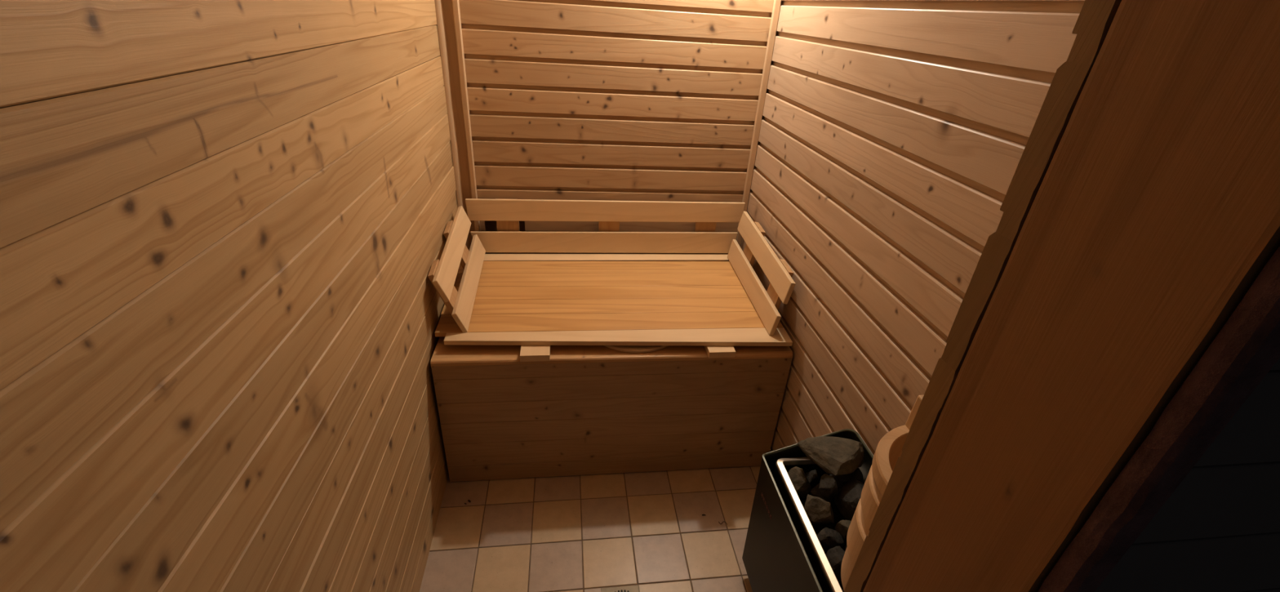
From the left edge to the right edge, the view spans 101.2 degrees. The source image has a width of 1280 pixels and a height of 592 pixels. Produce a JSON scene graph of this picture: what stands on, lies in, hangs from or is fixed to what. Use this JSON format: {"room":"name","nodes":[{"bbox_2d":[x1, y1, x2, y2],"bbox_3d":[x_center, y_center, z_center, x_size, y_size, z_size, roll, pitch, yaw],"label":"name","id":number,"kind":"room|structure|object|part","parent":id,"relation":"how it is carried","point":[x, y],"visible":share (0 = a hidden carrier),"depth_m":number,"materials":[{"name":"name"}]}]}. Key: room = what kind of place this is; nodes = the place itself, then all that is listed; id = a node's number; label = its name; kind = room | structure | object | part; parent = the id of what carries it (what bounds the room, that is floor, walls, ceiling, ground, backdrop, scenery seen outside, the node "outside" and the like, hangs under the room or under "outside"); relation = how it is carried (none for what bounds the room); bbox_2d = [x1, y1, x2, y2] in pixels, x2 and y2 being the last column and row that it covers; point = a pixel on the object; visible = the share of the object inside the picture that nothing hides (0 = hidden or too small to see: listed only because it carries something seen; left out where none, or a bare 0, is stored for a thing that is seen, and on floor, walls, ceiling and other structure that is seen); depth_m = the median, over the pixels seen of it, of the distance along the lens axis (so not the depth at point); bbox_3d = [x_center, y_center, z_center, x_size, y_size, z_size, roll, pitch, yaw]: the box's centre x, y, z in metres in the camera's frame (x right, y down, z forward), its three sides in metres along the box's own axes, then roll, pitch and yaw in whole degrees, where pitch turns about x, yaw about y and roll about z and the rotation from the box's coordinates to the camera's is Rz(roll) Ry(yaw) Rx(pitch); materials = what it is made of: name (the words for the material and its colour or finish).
{"room":"sauna","nodes":[
{"label":"sauna","id":0,"kind":"room"},
{"bbox_2d":[0,0,457,591],"bbox_3d":[-0.634,-0.093,1.175,0.062,2.160,2.075,0,29,-8],"label":"wall","id":1,"kind":"structure","parent":0,"point":[223,223],"depth_m":0.67,"materials":[{"name":"brown wood"}]},
{"bbox_2d":[419,465,760,591],"bbox_3d":[-0.015,1.034,1.375,1.327,0.050,2.975,0,29,-8],"label":"floor","id":2,"kind":"structure","parent":0,"point":[649,530],"depth_m":1.75,"materials":[{"name":"tile"}]},
{"bbox_2d":[430,336,792,481],"bbox_3d":[-0.123,0.258,2.153,1.186,0.534,0.721,0,29,-8],"label":"bench base","id":3,"kind":"object","parent":2,"relation":"on","point":[584,410],"visible":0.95,"depth_m":1.82,"materials":[{"name":"brown wood"}]},
{"bbox_3d":[-0.107,0.033,2.028,1.186,0.018,0.721,0,29,-8],"label":"panel","id":4,"kind":"part","parent":3,"relation":"part of","materials":[{"name":"brown wood"}]},
{"bbox_2d":[427,198,795,361],"bbox_3d":[-0.104,-0.100,1.939,1.190,0.299,0.725,0,29,-8],"label":"bench","id":5,"kind":"object","parent":3,"relation":"on","point":[718,303],"visible":1,"depth_m":2.00,"materials":[{"name":"brown wood"}]},
{"bbox_3d":[-0.628,-0.012,1.723,0.088,0.199,0.096,0,29,-8],"label":"post","id":6,"kind":"part","parent":5,"relation":"part of","materials":[{"name":"brown wood"}]},
{"bbox_3d":[-0.662,-0.170,1.946,0.087,0.205,0.107,0,29,-8],"label":"post","id":7,"kind":"part","parent":5,"relation":"part of","materials":[{"name":"brown wood"}]},
{"bbox_3d":[-0.545,-0.289,2.174,0.089,0.227,0.029,0,29,-8],"label":"post","id":8,"kind":"part","parent":5,"relation":"part of","materials":[{"name":"brown wood"}]},
{"bbox_3d":[-0.132,-0.157,2.232,1.135,0.019,0.059,-1,29,-8],"label":"seat rail","id":9,"kind":"part","parent":5,"relation":"part of","materials":[{"name":"brown wood"}]},
{"bbox_3d":[-0.131,-0.291,2.230,0.088,0.227,0.029,0,29,-8],"label":"post","id":10,"kind":"part","parent":5,"relation":"part of","materials":[{"name":"brown wood"}]},
{"bbox_3d":[-0.112,-0.008,1.991,1.188,0.036,0.497,0,29,-8],"label":"seat panel","id":11,"kind":"part","parent":5,"relation":"part of","materials":[{"name":"brown wood"}]},
{"bbox_3d":[-0.055,0.144,1.743,1.143,0.020,0.088,0,29,-8],"label":"seat rail","id":12,"kind":"part","parent":5,"relation":"part of","materials":[{"name":"brown wood"}]},
{"bbox_3d":[0.283,-0.294,2.285,0.088,0.227,0.029,0,29,-8],"label":"post","id":13,"kind":"part","parent":5,"relation":"part of","materials":[{"name":"brown wood"}]},
{"bbox_3d":[0.446,-0.185,2.112,0.051,0.214,0.108,0,29,-8],"label":"post","id":14,"kind":"part","parent":5,"relation":"part of","materials":[{"name":"brown wood"}]},
{"bbox_3d":[0.481,-0.020,1.856,0.054,0.205,0.097,0,29,-8],"label":"post","id":15,"kind":"part","parent":5,"relation":"part of","materials":[{"name":"brown wood"}]},
{"bbox_2d":[604,345,668,352],"bbox_3d":[-0.022,0.104,1.877,0.330,0.012,0.330,0,29,-8],"label":"round lid","id":16,"kind":"object","parent":3,"relation":"on","point":[629,348],"visible":0.17,"depth_m":1.74,"materials":[{"name":"brown wood"}]},
{"bbox_2d":[600,584,639,591],"bbox_3d":[-0.054,0.909,1.546,0.115,0.005,0.114,0,29,-8],"label":"floor drain","id":17,"kind":"object","parent":2,"relation":"on","point":[628,588],"visible":1,"depth_m":1.59,"materials":[{"name":"silver metal"}]},
{"bbox_2d":[742,428,873,591],"bbox_3d":[0.473,0.722,1.313,0.253,0.610,0.576,0,29,-8],"label":"heater","id":18,"kind":"object","parent":2,"relation":"on","point":[783,552],"depth_m":1.32,"materials":[{"name":"metal"}]},
{"bbox_3d":[0.406,0.491,1.376,0.065,0.071,0.067,-6,31,-18],"label":"heater stone","id":19,"kind":"part","parent":18,"relation":"part of","materials":[{"name":"grey stone"}]},
{"bbox_3d":[0.458,0.493,1.415,0.059,0.068,0.040,-8,31,-20],"label":"heater stone","id":20,"kind":"part","parent":18,"relation":"part of","materials":[{"name":"grey stone"}]},
{"bbox_3d":[0.432,0.528,1.292,0.071,0.090,0.076,-2,29,-11],"label":"heater stone","id":21,"kind":"part","parent":18,"relation":"part of","materials":[{"name":"grey stone"}]},
{"bbox_3d":[0.472,0.520,1.355,0.066,0.067,0.065,-18,35,-33],"label":"heater stone","id":22,"kind":"part","parent":18,"relation":"part of","materials":[{"name":"grey stone"}]},
{"bbox_3d":[0.491,0.598,1.350,0.065,0.058,0.055,2,29,-4],"label":"heater stone","id":23,"kind":"part","parent":18,"relation":"part of","materials":[{"name":"grey stone"}]},
{"bbox_3d":[0.466,0.466,1.298,0.043,0.054,0.052,-21,38,-38],"label":"heater stone","id":24,"kind":"part","parent":18,"relation":"part of","materials":[{"name":"grey stone"}]},
{"bbox_3d":[0.440,0.579,1.239,0.072,0.073,0.061,9,29,9],"label":"heater stone","id":25,"kind":"part","parent":18,"relation":"part of","materials":[{"name":"grey stone"}]},
{"bbox_3d":[0.497,0.397,1.354,0.134,0.080,0.148,-16,35,-32],"label":"heater stone","id":26,"kind":"part","parent":18,"relation":"part of","materials":[{"name":"grey stone"}]},
{"bbox_3d":[0.447,0.603,1.175,0.069,0.076,0.081,13,30,15],"label":"heater stone","id":27,"kind":"part","parent":18,"relation":"part of","materials":[{"name":"grey stone"}]},
{"bbox_3d":[0.528,0.497,1.391,0.066,0.052,0.064,26,36,34],"label":"heater stone","id":28,"kind":"part","parent":18,"relation":"part of","materials":[{"name":"grey stone"}]},
{"bbox_3d":[0.491,0.553,1.244,0.040,0.053,0.041,-5,30,-16],"label":"heater stone","id":29,"kind":"part","parent":18,"relation":"part of","materials":[{"name":"grey stone"}]},
{"bbox_3d":[0.519,0.496,1.287,0.089,0.087,0.080,-15,34,-30],"label":"heater stone","id":30,"kind":"part","parent":18,"relation":"part of","materials":[{"name":"grey stone"}]},
{"bbox_3d":[0.543,0.465,1.343,0.066,0.056,0.053,-10,32,-23],"label":"heater stone","id":31,"kind":"part","parent":18,"relation":"part of","materials":[{"name":"grey stone"}]},
{"bbox_2d":[840,395,924,589],"bbox_3d":[0.508,0.398,0.903,0.255,0.378,0.255,0,29,-8],"label":"pail","id":32,"kind":"object","parent":18,"relation":"on","point":[889,448],"visible":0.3,"depth_m":0.92,"materials":[{"name":"brown wood"}]},
{"bbox_2d":[458,0,773,253],"bbox_3d":[-0.132,-0.608,2.165,1.207,2.160,0.141,0,29,-8],"label":"wall","id":33,"kind":"structure","parent":0,"point":[569,100],"depth_m":2.01,"materials":[{"name":"brown wood"}]},
{"bbox_2d":[434,0,475,250],"bbox_3d":[-0.682,-0.595,2.014,0.038,2.100,0.010,0,29,-8],"label":"trim","id":34,"kind":"structure","parent":33,"relation":"attached to","point":[446,4],"depth_m":1.94,"materials":[{"name":"brown wood"}]},
{"bbox_2d":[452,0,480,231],"bbox_3d":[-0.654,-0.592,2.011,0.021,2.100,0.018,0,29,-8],"label":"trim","id":35,"kind":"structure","parent":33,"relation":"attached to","point":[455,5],"depth_m":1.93,"materials":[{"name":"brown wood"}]},
{"bbox_2d":[736,0,781,246],"bbox_3d":[0.466,-0.599,2.160,0.022,2.100,0.020,0,29,-8],"label":"trim","id":36,"kind":"structure","parent":33,"relation":"attached to","point":[776,6],"depth_m":2.06,"materials":[{"name":"brown wood"}]},
{"bbox_2d":[740,0,1084,454],"bbox_3d":[0.618,-0.112,1.360,0.061,2.160,2.035,0,29,-8],"label":"wall","id":37,"kind":"structure","parent":0,"point":[894,135],"depth_m":1.29,"materials":[{"name":"brown wood"}]},
{"bbox_2d":[844,0,1279,591],"bbox_3d":[0.383,0.332,0.480,1.767,2.112,0.136,0,29,-8],"label":"wall","id":38,"kind":"structure","parent":0,"point":[1219,530],"depth_m":0.28,"materials":[{"name":"brown wood"}]},
{"bbox_2d":[862,0,1279,591],"bbox_3d":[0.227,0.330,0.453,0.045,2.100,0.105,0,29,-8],"label":"door","id":39,"kind":"structure","parent":38,"relation":"in","point":[1154,212],"depth_m":0.26,"materials":[{"name":"brown wood"}]},
{"bbox_2d":[1037,245,1279,591],"bbox_3d":[0.223,0.359,0.400,0.018,2.100,0.015,0,29,-8],"label":"door frame","id":40,"kind":"structure","parent":38,"relation":"attached to","point":[1246,347],"depth_m":0.23,"materials":[{"name":"brown wood"}]}
]}

